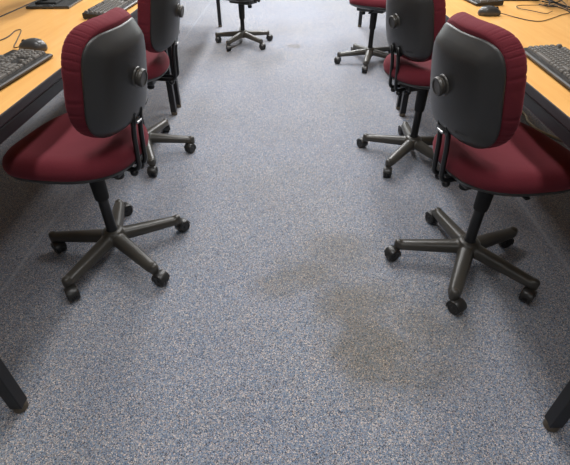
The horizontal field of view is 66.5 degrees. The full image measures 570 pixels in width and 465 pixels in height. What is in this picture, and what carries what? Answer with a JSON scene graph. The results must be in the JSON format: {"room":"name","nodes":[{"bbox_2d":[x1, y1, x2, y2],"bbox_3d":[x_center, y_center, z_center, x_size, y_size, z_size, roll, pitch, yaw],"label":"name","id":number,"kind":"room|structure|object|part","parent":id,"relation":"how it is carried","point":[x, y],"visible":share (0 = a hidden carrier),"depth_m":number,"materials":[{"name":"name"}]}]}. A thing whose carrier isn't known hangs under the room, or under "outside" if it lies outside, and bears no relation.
{"room":"computer lab","nodes":[
{"label":"computer lab","id":0,"kind":"room"},
{"bbox_2d":[0,0,569,464],"bbox_3d":[0.043,-0.844,3.158,8.600,0.100,13.200,1,38,1],"label":"floor","id":1,"kind":"structure","parent":0,"point":[282,330],"depth_m":1.71,"materials":[{"name":"carpet"}]},
{"bbox_2d":[0,0,37,16],"bbox_3d":[-1.703,-0.459,1.979,0.623,0.759,2.303,1,38,1],"label":"computer desk","id":2,"kind":"object","parent":1,"relation":"on","point":[6,6],"visible":0.02,"depth_m":2.31,"materials":[{"name":"brown wood"}]},
{"bbox_2d":[0,0,177,413],"bbox_3d":[-1.077,-0.454,1.972,0.614,0.759,2.303,1,38,1],"label":"computer desk","id":3,"kind":"object","parent":1,"relation":"on","point":[24,97],"visible":0.62,"depth_m":1.50,"materials":[{"name":"brown wood"}]},
{"bbox_3d":[-0.808,0.243,1.101,0.038,0.708,0.038,1,38,1],"label":"leg","id":4,"kind":"part","parent":3,"relation":"part of","materials":[{"name":"black metal"}]},
{"bbox_2d":[0,29,47,50],"bbox_3d":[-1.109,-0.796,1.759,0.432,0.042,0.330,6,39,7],"label":"computer mouse","id":5,"kind":"object","parent":3,"relation":"on","point":[34,44],"visible":0.97,"depth_m":1.64,"materials":[{"name":"grey plastic"}]},
{"bbox_2d":[0,48,52,89],"bbox_3d":[-0.938,-0.522,1.417,0.150,0.031,0.445,2,38,3],"label":"keyboard","id":6,"kind":"object","parent":3,"relation":"on","point":[14,64],"visible":1,"depth_m":1.49,"materials":[{"name":"black plastic"}]},
{"bbox_2d":[26,0,81,8],"bbox_3d":[-1.227,-1.427,2.193,0.220,0.489,0.500,-1,38,-2],"label":"computer monitor","id":7,"kind":"object","parent":3,"relation":"on","point":[40,4],"visible":1,"depth_m":2.27,"materials":[{"name":"grey plastic"}]},
{"bbox_3d":[-1.257,-1.246,2.335,0.110,0.010,0.150,-1,38,-2],"label":"swivel plate","id":8,"kind":"part","parent":7,"relation":"part of","materials":[{"name":"black plastic"}]},
{"bbox_3d":[-1.077,-0.713,1.766,0.609,0.036,2.299,1,38,1],"label":"frame rail","id":9,"kind":"part","parent":3,"relation":"part of","materials":[{"name":"black metal"}]},
{"bbox_2d":[82,0,136,18],"bbox_3d":[-0.874,-1.164,2.227,0.150,0.031,0.445,2,38,2],"label":"keyboard","id":10,"kind":"object","parent":3,"relation":"on","point":[104,6],"visible":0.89,"depth_m":2.17,"materials":[{"name":"black plastic"}]},
{"bbox_3d":[-0.776,-1.123,2.825,0.038,0.708,0.038,1,38,1],"label":"leg","id":11,"kind":"part","parent":3,"relation":"part of","materials":[{"name":"black metal"}]},
{"bbox_2d":[2,7,189,301],"bbox_3d":[-0.725,-0.286,1.599,0.584,0.959,0.629,6,39,8],"label":"office chair","id":12,"kind":"object","parent":1,"relation":"on","point":[102,133],"visible":1,"depth_m":1.41,"materials":[{"name":"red fabric"}]},
{"bbox_2d":[2,113,148,181],"bbox_3d":[-0.744,-0.322,1.581,0.450,0.089,0.473,6,39,8],"label":"seat cushion","id":13,"kind":"object","parent":12,"relation":"on","point":[55,151],"depth_m":1.46,"materials":[{"name":"red fabric"}]},
{"bbox_2d":[61,7,131,137],"bbox_3d":[-0.559,-0.504,1.396,0.135,0.365,0.384,6,39,8],"label":"backrest cushion","id":14,"kind":"object","parent":12,"relation":"on","point":[98,104],"depth_m":1.26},
{"bbox_3d":[-0.575,-0.308,1.521,0.164,0.245,0.030,6,39,8],"label":"support rod","id":15,"kind":"part","parent":12,"relation":"part of","materials":[{"name":"black metal"}]},
{"bbox_3d":[-0.460,-0.494,1.382,0.034,0.067,0.068,6,39,8],"label":"adjustment knob","id":16,"kind":"part","parent":12,"relation":"part of","materials":[{"name":"grey plastic"}]},
{"bbox_3d":[-0.566,-0.340,1.561,0.164,0.245,0.030,6,39,8],"label":"support rod","id":17,"kind":"part","parent":12,"relation":"part of","materials":[{"name":"black metal"}]},
{"bbox_2d":[137,0,195,176],"bbox_3d":[-0.812,-0.867,2.332,0.633,0.959,0.631,2,38,2],"label":"office chair","id":18,"kind":"object","parent":1,"relation":"on","point":[158,20],"visible":0.62,"depth_m":2.17,"materials":[{"name":"grey plastic"}]},
{"bbox_2d":[137,0,164,52],"bbox_3d":[-0.614,-1.087,2.131,0.135,0.365,0.384,2,38,2],"label":"backrest cushion","id":19,"kind":"object","parent":18,"relation":"on","point":[151,13],"depth_m":2.01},
{"bbox_2d":[146,50,168,79],"bbox_3d":[-0.851,-0.892,2.301,0.450,0.089,0.473,2,38,2],"label":"seat cushion","id":20,"kind":"object","parent":18,"relation":"on","point":[157,63],"depth_m":2.25,"materials":[{"name":"red fabric"}]},
{"bbox_3d":[-0.631,-0.890,2.255,0.164,0.245,0.030,2,38,2],"label":"support rod","id":21,"kind":"part","parent":18,"relation":"part of","materials":[{"name":"black metal"}]},
{"bbox_3d":[-0.628,-0.922,2.296,0.164,0.245,0.030,2,38,2],"label":"support rod","id":22,"kind":"part","parent":18,"relation":"part of","materials":[{"name":"black metal"}]},
{"bbox_3d":[-0.513,-1.085,2.127,0.034,0.067,0.068,2,38,2],"label":"adjustment knob","id":23,"kind":"part","parent":18,"relation":"part of","materials":[{"name":"grey plastic"}]},
{"bbox_2d":[167,0,221,107],"bbox_3d":[-1.043,-1.936,3.842,0.614,0.759,2.463,1,38,1],"label":"computer desk","id":24,"kind":"object","parent":1,"relation":"on","point":[175,85],"visible":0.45,"depth_m":3.10,"materials":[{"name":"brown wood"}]},
{"bbox_3d":[-0.774,-1.207,2.930,0.038,0.708,0.038,1,38,1],"label":"leg","id":25,"kind":"part","parent":24,"relation":"part of","materials":[{"name":"black metal"}]},
{"bbox_3d":[-0.741,-2.648,4.748,0.038,0.708,0.038,1,38,1],"label":"leg","id":26,"kind":"part","parent":24,"relation":"part of","materials":[{"name":"black"}]},
{"bbox_2d":[215,0,272,50],"bbox_3d":[-0.418,-2.276,4.133,0.597,0.929,0.598,20,43,24],"label":"office chair","id":27,"kind":"object","parent":1,"relation":"on","point":[242,33],"visible":1,"depth_m":4.30,"materials":[{"name":"grey plastic"}]},
{"bbox_2d":[334,0,390,72],"bbox_3d":[0.773,-1.937,3.649,0.626,0.999,0.625,20,43,24],"label":"office chair","id":28,"kind":"object","parent":1,"relation":"on","point":[373,7],"visible":0.87,"depth_m":3.77,"materials":[{"name":"grey plastic"}]},
{"bbox_2d":[349,0,385,7],"bbox_3d":[0.779,-1.955,3.643,0.450,0.089,0.473,20,43,24],"label":"seat cushion","id":29,"kind":"object","parent":28,"relation":"on","point":[356,3],"depth_m":3.48,"materials":[{"name":"red fabric"}]},
{"bbox_2d":[358,11,402,109],"bbox_3d":[1.148,-1.917,3.818,0.666,0.759,2.463,1,38,1],"label":"computer desk","id":30,"kind":"object","parent":1,"relation":"on","point":[399,97],"visible":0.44,"depth_m":3.12,"materials":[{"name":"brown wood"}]},
{"bbox_3d":[0.853,-2.650,4.750,0.038,0.708,0.038,1,38,1],"label":"leg","id":31,"kind":"part","parent":30,"relation":"part of","materials":[{"name":"black"}]},
{"bbox_3d":[0.819,-1.184,2.901,0.038,0.708,0.038,1,38,1],"label":"leg","id":32,"kind":"part","parent":30,"relation":"part of","materials":[{"name":"black metal"}]},
{"bbox_2d":[356,0,450,177],"bbox_3d":[0.759,-0.818,2.286,0.604,0.939,0.633,-14,40,-16],"label":"office chair","id":33,"kind":"object","parent":1,"relation":"on","point":[412,26],"visible":0.79,"depth_m":2.12,"materials":[{"name":"grey plastic"}]},
{"bbox_3d":[0.511,-0.991,2.041,0.034,0.067,0.068,-14,40,-16],"label":"adjustment knob","id":34,"kind":"part","parent":33,"relation":"part of","materials":[{"name":"grey plastic"}]},
{"bbox_3d":[0.596,-0.847,2.233,0.164,0.245,0.030,-14,40,-16],"label":"support rod","id":35,"kind":"part","parent":33,"relation":"part of","materials":[{"name":"black metal"}]},
{"bbox_3d":[0.615,-0.817,2.195,0.164,0.245,0.030,-14,40,-16],"label":"support rod","id":36,"kind":"part","parent":33,"relation":"part of","materials":[{"name":"black metal"}]},
{"bbox_2d":[383,53,431,85],"bbox_3d":[0.760,-0.864,2.265,0.450,0.089,0.473,-14,40,-16],"label":"seat cushion","id":37,"kind":"object","parent":33,"relation":"on","point":[406,72],"depth_m":2.16,"materials":[{"name":"red fabric"}]},
{"bbox_2d":[402,0,445,61],"bbox_3d":[0.606,-1.013,2.071,0.135,0.365,0.384,-14,40,-16],"label":"backrest cushion","id":38,"kind":"object","parent":33,"relation":"on","point":[426,18],"depth_m":1.96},
{"bbox_2d":[384,12,569,314],"bbox_3d":[0.751,-0.234,1.531,0.568,0.965,0.575,29,47,31],"label":"office chair","id":39,"kind":"object","parent":1,"relation":"on","point":[478,78],"visible":1,"depth_m":1.35,"materials":[{"name":"red fabric"}]},
{"bbox_3d":[0.576,-0.293,1.495,0.164,0.245,0.030,-8,39,-10],"label":"support rod","id":40,"kind":"part","parent":39,"relation":"part of","materials":[{"name":"black metal"}]},
{"bbox_3d":[0.468,-0.444,1.312,0.034,0.067,0.068,-8,39,-10],"label":"adjustment knob","id":41,"kind":"part","parent":39,"relation":"part of","materials":[{"name":"grey plastic"}]},
{"bbox_3d":[0.587,-0.261,1.455,0.164,0.245,0.030,-8,39,-10],"label":"support rod","id":42,"kind":"part","parent":39,"relation":"part of","materials":[{"name":"black metal"}]},
{"bbox_2d":[447,12,526,147],"bbox_3d":[0.566,-0.456,1.329,0.135,0.365,0.384,-8,39,-10],"label":"backrest cushion","id":43,"kind":"object","parent":39,"relation":"on","point":[486,113],"depth_m":1.19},
{"bbox_2d":[433,122,569,193],"bbox_3d":[0.769,-0.278,1.526,0.450,0.089,0.473,-8,39,-10],"label":"seat cushion","id":44,"kind":"object","parent":39,"relation":"on","point":[531,162],"depth_m":1.40,"materials":[{"name":"red fabric"}]},
{"bbox_2d":[399,0,569,431],"bbox_3d":[1.113,-0.425,1.936,0.666,0.759,2.333,1,38,1],"label":"computer desk","id":45,"kind":"object","parent":1,"relation":"on","point":[545,96],"visible":0.53,"depth_m":1.74,"materials":[{"name":"brown wood"}]},
{"bbox_3d":[0.818,-1.109,2.807,0.038,0.708,0.038,1,38,1],"label":"leg","id":46,"kind":"part","parent":45,"relation":"part of","materials":[{"name":"black metal"}]},
{"bbox_2d":[466,0,503,5],"bbox_3d":[1.059,-1.347,2.458,0.150,0.031,0.445,-3,39,-4],"label":"keyboard","id":47,"kind":"object","parent":45,"relation":"on","point":[475,2],"visible":0.99,"depth_m":2.29,"materials":[{"name":"black plastic"}]},
{"bbox_2d":[504,0,538,0],"bbox_3d":[1.295,-1.553,2.353,0.220,0.489,0.500,1,38,1],"label":"computer monitor","id":48,"kind":"object","parent":45,"relation":"on","point":[504,0],"visible":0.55,"depth_m":2.40,"materials":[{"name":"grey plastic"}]},
{"bbox_2d":[477,3,569,21],"bbox_3d":[1.221,-1.096,2.136,0.519,0.042,0.253,-18,42,-22],"label":"computer mouse","id":49,"kind":"object","parent":45,"relation":"on","point":[488,10],"visible":0.99,"depth_m":2.10,"materials":[{"name":"grey plastic"}]},
{"bbox_2d":[516,3,555,13],"bbox_3d":[1.294,-1.167,2.249,0.173,0.006,0.283,20,43,23],"label":"cable","id":50,"kind":"object","parent":45,"relation":"on","point":[555,3],"visible":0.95,"depth_m":2.21,"materials":[{"name":"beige plastic"}]},
{"bbox_3d":[1.113,-0.684,1.730,0.661,0.036,2.329,1,38,1],"label":"frame rail","id":51,"kind":"part","parent":45,"relation":"part of","materials":[{"name":"black metal"}]},
{"bbox_2d":[524,44,569,89],"bbox_3d":[0.953,-0.563,1.468,0.150,0.031,0.445,2,38,2],"label":"keyboard","id":52,"kind":"object","parent":45,"relation":"on","point":[554,59],"visible":0.98,"depth_m":1.51,"materials":[{"name":"black plastic"}]},
{"bbox_2d":[539,0,557,6],"bbox_3d":[1.313,-1.162,2.202,0.078,0.005,0.175,5,39,7],"label":"cable","id":53,"kind":"object","parent":45,"relation":"on","point":[546,0],"visible":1,"depth_m":2.15,"materials":[{"name":"black plastic"}]},
{"bbox_3d":[0.785,0.279,1.055,0.038,0.708,0.038,1,38,1],"label":"leg","id":54,"kind":"part","parent":45,"relation":"part of","materials":[{"name":"black metal"}]},
{"bbox_2d":[522,110,560,140],"bbox_3d":[1.691,-0.780,2.983,0.113,0.015,0.707,-1,38,-2],"label":"cable","id":55,"kind":"object","parent":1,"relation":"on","point":[523,112],"visible":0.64,"depth_m":2.85,"materials":[{"name":"beige plastic"}]},
{"bbox_2d":[549,0,569,9],"bbox_3d":[1.765,-0.419,1.928,0.623,0.759,2.333,1,38,1],"label":"computer desk","id":56,"kind":"object","parent":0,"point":[567,2],"visible":0.02,"depth_m":2.37,"materials":[{"name":"brown wood"}]}
]}

